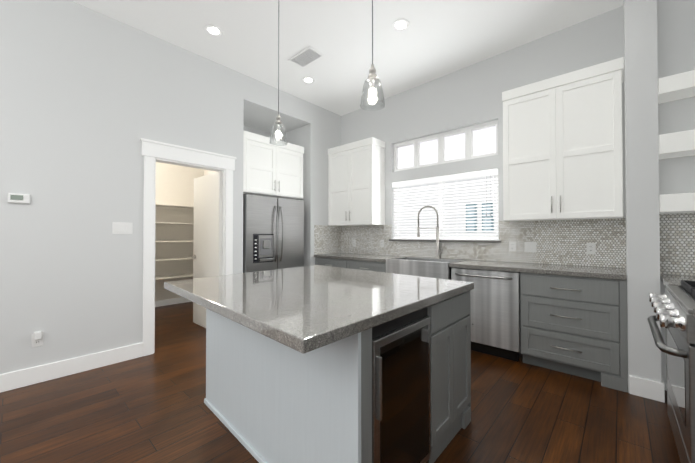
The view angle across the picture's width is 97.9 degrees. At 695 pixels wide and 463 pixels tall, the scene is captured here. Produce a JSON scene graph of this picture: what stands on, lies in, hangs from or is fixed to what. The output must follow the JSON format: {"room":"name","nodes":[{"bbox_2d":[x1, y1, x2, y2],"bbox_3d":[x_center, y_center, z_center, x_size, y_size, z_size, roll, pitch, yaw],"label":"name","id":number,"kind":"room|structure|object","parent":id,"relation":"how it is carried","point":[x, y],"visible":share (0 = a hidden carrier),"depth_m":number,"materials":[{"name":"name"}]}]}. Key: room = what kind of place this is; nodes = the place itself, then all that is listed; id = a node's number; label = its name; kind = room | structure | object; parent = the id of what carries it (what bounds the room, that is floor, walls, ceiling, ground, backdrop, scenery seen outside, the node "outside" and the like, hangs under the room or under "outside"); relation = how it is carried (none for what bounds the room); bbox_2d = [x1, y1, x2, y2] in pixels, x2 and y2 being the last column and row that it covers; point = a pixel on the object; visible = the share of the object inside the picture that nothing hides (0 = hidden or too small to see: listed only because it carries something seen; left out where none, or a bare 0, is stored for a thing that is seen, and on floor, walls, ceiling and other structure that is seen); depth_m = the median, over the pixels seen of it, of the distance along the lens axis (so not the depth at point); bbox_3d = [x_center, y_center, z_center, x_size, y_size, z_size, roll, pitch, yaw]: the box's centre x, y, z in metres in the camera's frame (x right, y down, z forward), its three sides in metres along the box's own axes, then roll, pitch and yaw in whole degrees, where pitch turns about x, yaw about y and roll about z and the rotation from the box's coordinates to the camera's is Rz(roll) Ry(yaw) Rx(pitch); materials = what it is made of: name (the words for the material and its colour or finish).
{"room":"kitchen","nodes":[
{"label":"kitchen","id":0,"kind":"room"},
{"bbox_2d":[0,302,680,462],"bbox_3d":[-1.401,1.289,2.167,7.090,0.060,6.670,-1,-1,42],"label":"floor","id":1,"kind":"structure","parent":0,"point":[153,408],"depth_m":2.05,"materials":[{"name":"brown wood"}]},
{"bbox_2d":[243,194,303,272],"bbox_3d":[-1.254,0.398,4.514,0.863,1.775,0.970,-1,-1,42],"label":"fridge","id":2,"kind":"object","parent":1,"relation":"on","point":[273,233],"visible":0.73,"depth_m":4.20,"materials":[{"name":"grey metal"}]},
{"bbox_2d":[315,257,350,268],"bbox_3d":[-0.038,0.851,4.797,0.756,0.876,0.625,-1,-1,42],"label":"base cabinet","id":3,"kind":"object","parent":1,"relation":"on","point":[342,263],"depth_m":4.54,"materials":[{"name":"grey wood"}]},
{"bbox_2d":[314,253,626,279],"bbox_3d":[1.036,0.378,3.826,3.658,0.040,0.642,-1,-1,42],"label":"countertop","id":4,"kind":"structure","parent":3,"relation":"on","point":[592,272],"depth_m":3.02,"materials":[{"name":"stone"}]},
{"bbox_2d":[386,257,465,279],"bbox_3d":[0.963,0.461,3.776,0.824,0.232,0.510,-1,-1,42],"label":"farmhouse sink","id":5,"kind":"object","parent":4,"relation":"in","point":[430,267],"visible":0.71,"depth_m":3.58,"materials":[{"name":"silver metal"}]},
{"bbox_2d":[417,206,442,258],"bbox_3d":[1.105,0.006,4.041,0.335,0.708,0.134,-1,-1,42],"label":"faucet","id":6,"kind":"object","parent":4,"relation":"on","point":[437,238],"visible":0.98,"depth_m":4.00,"materials":[{"name":"silver metal"}]},
{"bbox_2d":[204,289,471,462],"bbox_3d":[-0.138,0.822,2.147,1.678,0.874,1.298,-1,-1,42],"label":"kitchen island","id":7,"kind":"object","parent":1,"relation":"on","point":[317,364],"depth_m":1.47,"materials":[{"name":"grey wood"}]},
{"bbox_2d":[164,265,473,356],"bbox_3d":[-0.228,0.360,2.052,1.670,0.044,1.570,-1,-1,42],"label":"island countertop","id":8,"kind":"structure","parent":7,"relation":"on","point":[304,309],"depth_m":1.55,"materials":[{"name":"grey stone"}]},
{"bbox_2d":[351,260,385,272],"bbox_3d":[0.455,0.846,4.353,0.820,0.876,0.625,-1,-1,42],"label":"base cabinet","id":9,"kind":"object","parent":1,"relation":"on","point":[355,264],"depth_m":4.09,"materials":[{"name":"grey wood"}]},
{"bbox_2d":[451,268,520,361],"bbox_3d":[1.568,0.836,3.306,0.662,0.872,0.671,-1,-1,42],"label":"dishwasher","id":10,"kind":"object","parent":1,"relation":"on","point":[495,315],"visible":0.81,"depth_m":3.03,"materials":[{"name":"grey metal"}]},
{"bbox_2d":[520,272,627,392],"bbox_3d":[2.122,0.829,2.852,0.747,0.876,0.625,-1,-1,42],"label":"base cabinet","id":11,"kind":"object","parent":1,"relation":"on","point":[574,325],"depth_m":2.59,"materials":[{"name":"grey wood"}]},
{"bbox_2d":[665,286,667,390],"bbox_3d":[2.447,0.817,1.842,0.678,0.876,0.391,-1,-1,42],"label":"base cabinet","id":12,"kind":"object","parent":1,"relation":"on","point":[666,353],"visible":0.12,"depth_m":2.02,"materials":[{"name":"grey"}]},
{"bbox_2d":[660,274,694,318],"bbox_3d":[1.881,0.348,1.229,0.691,0.040,2.612,-1,-1,42],"label":"countertop","id":13,"kind":"structure","parent":12,"relation":"on","point":[665,280],"depth_m":2.14,"materials":[{"name":"stone"}]},
{"bbox_2d":[647,280,694,462],"bbox_3d":[1.984,0.773,1.416,0.796,0.955,0.855,-1,-1,42],"label":"range","id":14,"kind":"object","parent":1,"relation":"on","point":[673,306],"visible":1,"depth_m":1.47,"materials":[{"name":"silver metal"}]},
{"bbox_2d":[71,0,622,115],"bbox_3d":[-0.547,-2.245,1.438,4.890,0.350,6.670,-1,-1,42],"label":"ceiling","id":15,"kind":"structure","parent":0,"point":[436,39],"depth_m":3.19,"materials":[{"name":"white paint"}]},
{"bbox_2d":[203,24,223,36],"bbox_3d":[-1.379,-2.065,3.120,0.190,0.006,0.190,-1,-1,42],"label":"recessed light","id":16,"kind":"object","parent":15,"relation":"in","point":[217,31],"visible":1,"depth_m":3.11,"materials":[{"name":"white plastic"}]},
{"bbox_2d":[270,0,286,145],"bbox_3d":[-0.577,-1.417,2.539,0.146,1.360,0.146,-1,-1,42],"label":"pendant light","id":17,"kind":"object","parent":15,"relation":"hanging from","point":[278,124],"visible":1,"depth_m":2.53,"materials":[{"name":"clear glass"}]},
{"bbox_2d":[288,46,323,67],"bbox_3d":[-0.490,-2.058,3.591,0.400,0.013,0.220,-1,-1,42],"label":"ceiling vent","id":18,"kind":"object","parent":15,"relation":"in","point":[306,57],"visible":1,"depth_m":3.57,"materials":[{"name":"white metal"}]},
{"bbox_2d":[301,77,314,83],"bbox_3d":[-0.532,-2.053,4.120,0.190,0.006,0.190,-1,-1,42],"label":"recessed light","id":19,"kind":"object","parent":15,"relation":"in","point":[310,80],"visible":1,"depth_m":4.12,"materials":[{"name":"white plastic"}]},
{"bbox_2d":[360,0,384,110],"bbox_3d":[0.149,-1.437,1.805,0.146,1.384,0.146,-1,-1,42],"label":"pendant light","id":20,"kind":"object","parent":15,"relation":"hanging from","point":[372,92],"visible":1,"depth_m":1.78,"materials":[{"name":"glass"}]},
{"bbox_2d":[391,19,409,31],"bbox_3d":[0.542,-2.099,3.086,0.190,0.006,0.190,-1,-1,42],"label":"recessed light","id":21,"kind":"object","parent":15,"relation":"in","point":[402,24],"visible":1,"depth_m":3.07,"materials":[{"name":"white plastic"}]},
{"bbox_2d":[0,0,694,392],"bbox_3d":[-1.401,-0.476,2.187,7.090,3.470,6.670,-1,-1,42],"label":"wall","id":22,"kind":"structure","parent":0,"point":[88,98],"depth_m":2.83,"materials":[{"name":"grey paint"}]},
{"bbox_2d":[8,193,29,203],"bbox_3d":[-2.658,-0.268,2.452,0.025,0.080,0.125,-1,-1,42],"label":"thermostat","id":23,"kind":"object","parent":22,"relation":"attached to","point":[18,198],"visible":1,"depth_m":2.45,"materials":[{"name":"white plastic"}]},
{"bbox_2d":[31,331,43,347],"bbox_3d":[-2.577,0.896,2.518,0.040,0.127,0.070,-1,-1,42],"label":"outlet","id":24,"kind":"object","parent":22,"relation":"attached to","point":[36,339],"visible":1,"depth_m":2.52,"materials":[{"name":"white plastic"}]},
{"bbox_2d":[0,343,142,392],"bbox_3d":[-3.234,1.185,1.804,0.016,0.140,3.436,-1,-1,42],"label":"baseboard","id":25,"kind":"structure","parent":22,"relation":"attached to","point":[37,374],"depth_m":2.65,"materials":[{"name":"white wood"}]},
{"bbox_2d":[112,222,132,233],"bbox_3d":[-2.202,-0.032,2.966,0.011,0.114,0.162,-1,-1,42],"label":"switch plate","id":26,"kind":"object","parent":22,"relation":"attached to","point":[122,228],"visible":1,"depth_m":2.96,"materials":[{"name":"white plastic"}]},
{"bbox_2d":[155,297,191,306],"bbox_3d":[-3.416,1.241,5.038,0.016,0.100,2.000,-1,-1,42],"label":"baseboard","id":27,"kind":"structure","parent":22,"relation":"attached to","point":[176,300],"depth_m":5.36,"materials":[{"name":"white wood"}]},
{"bbox_2d":[155,203,193,279],"bbox_3d":[-3.272,0.410,4.918,0.398,1.760,1.996,-1,-1,42],"label":"pantry shelves","id":28,"kind":"object","parent":22,"relation":"attached to","point":[172,207],"depth_m":5.23,"materials":[{"name":"white paint"}]},
{"bbox_2d":[140,138,235,355],"bbox_3d":[-1.805,0.166,3.485,0.164,2.215,1.028,-1,-1,42],"label":"door frame","id":29,"kind":"structure","parent":22,"relation":"attached to","point":[153,152],"depth_m":3.18,"materials":[{"name":"white wood"}]},
{"bbox_2d":[191,171,221,327],"bbox_3d":[-1.857,0.261,4.000,0.796,2.013,0.153,-1,-1,42],"label":"pantry door","id":30,"kind":"structure","parent":22,"relation":"in","point":[207,250],"depth_m":3.97,"materials":[{"name":"white wood"}]},
{"bbox_2d":[243,131,303,198],"bbox_3d":[-1.239,-0.915,4.526,0.668,0.800,1.025,-1,-1,42],"label":"upper cabinet","id":31,"kind":"object","parent":22,"relation":"attached to","point":[272,170],"visible":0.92,"depth_m":4.28,"materials":[{"name":"white wood"}]},
{"bbox_2d":[328,137,384,225],"bbox_3d":[0.121,-0.741,4.856,0.938,1.280,0.355,-1,-1,42],"label":"upper cabinet","id":32,"kind":"object","parent":22,"relation":"attached to","point":[356,183],"visible":1,"depth_m":4.66,"materials":[{"name":"white wood"}]},
{"bbox_2d":[389,239,500,242],"bbox_3d":[1.230,0.126,4.094,1.571,0.026,0.065,-1,-1,42],"label":"window sill","id":33,"kind":"structure","parent":22,"relation":"attached to","point":[489,241],"depth_m":3.93,"materials":[{"name":"grey wood"}]},
{"bbox_2d":[394,120,498,239],"bbox_3d":[1.301,-0.619,4.181,1.511,1.460,0.072,-1,-1,42],"label":"window frames","id":34,"kind":"structure","parent":22,"relation":"in","point":[473,142],"depth_m":4.14,"materials":[{"name":"white"}]},
{"bbox_2d":[392,168,498,239],"bbox_3d":[1.248,-0.319,4.119,1.491,0.856,0.067,-1,-1,42],"label":"window blinds","id":35,"kind":"object","parent":34,"relation":"attached to","point":[485,173],"visible":0.94,"depth_m":4.01,"materials":[{"name":"white plastic"}]},
{"bbox_2d":[314,213,694,275],"bbox_3d":[1.374,0.114,3.544,4.550,0.480,0.630,-1,-1,42],"label":"tile backsplash","id":36,"kind":"structure","parent":22,"relation":"attached to","point":[562,242],"depth_m":3.26,"materials":[{"name":"tile"}]},
{"bbox_2d":[509,242,515,251],"bbox_3d":[1.897,0.174,3.482,0.070,0.114,0.008,-1,-1,42],"label":"electrical outlet","id":37,"kind":"object","parent":36,"relation":"attached to","point":[512,246],"visible":1,"depth_m":3.48,"materials":[{"name":"white plastic"}]},
{"bbox_2d":[525,242,536,251],"bbox_3d":[2.030,0.172,3.361,0.116,0.114,0.011,-1,-1,42],"label":"light switch","id":38,"kind":"object","parent":36,"relation":"attached to","point":[530,246],"visible":1,"depth_m":3.36,"materials":[{"name":"white plastic"}]},
{"bbox_2d":[587,243,595,253],"bbox_3d":[2.421,0.168,3.010,0.070,0.114,0.008,-1,-1,42],"label":"electrical outlet","id":39,"kind":"object","parent":36,"relation":"attached to","point":[591,248],"visible":1,"depth_m":3.00,"materials":[{"name":"white plastic"}]},
{"bbox_2d":[502,57,623,220],"bbox_3d":[2.129,-0.814,3.048,0.970,1.385,0.355,-1,-1,42],"label":"upper cabinet","id":40,"kind":"object","parent":22,"relation":"attached to","point":[563,147],"visible":1,"depth_m":2.90,"materials":[{"name":"white wood"}]},
{"bbox_2d":[652,374,664,402],"bbox_3d":[2.405,1.191,2.337,0.041,0.140,0.266,-1,-1,42],"label":"baseboard","id":41,"kind":"structure","parent":22,"relation":"attached to","point":[658,388],"depth_m":2.25,"materials":[{"name":"white wood"}]},
{"bbox_2d":[658,129,694,158],"bbox_3d":[2.674,-0.654,2.124,0.699,0.145,0.237,-1,-1,42],"label":"floating shelf","id":42,"kind":"object","parent":22,"relation":"attached to","point":[677,144],"visible":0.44,"depth_m":2.22,"materials":[{"name":"white wood"}]},
{"bbox_2d":[658,70,694,103],"bbox_3d":[2.674,-1.092,2.129,0.699,0.120,0.237,-1,-1,42],"label":"floating shelf","id":43,"kind":"object","parent":22,"relation":"attached to","point":[676,87],"visible":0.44,"depth_m":2.23,"materials":[{"name":"white wood"}]},
{"bbox_2d":[659,193,694,213],"bbox_3d":[2.674,-0.212,2.119,0.699,0.130,0.237,-1,-1,42],"label":"floating shelf","id":44,"kind":"object","parent":22,"relation":"attached to","point":[678,203],"visible":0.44,"depth_m":2.21,"materials":[{"name":"white wood"}]},
{"label":"outside","id":45,"kind":"structure","parent":0,"visible":0},
{"bbox_2d":[399,175,495,235],"bbox_3d":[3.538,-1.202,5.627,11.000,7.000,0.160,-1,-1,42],"label":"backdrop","id":46,"kind":"structure","parent":45,"point":[451,181],"depth_m":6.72,"materials":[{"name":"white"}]}
]}

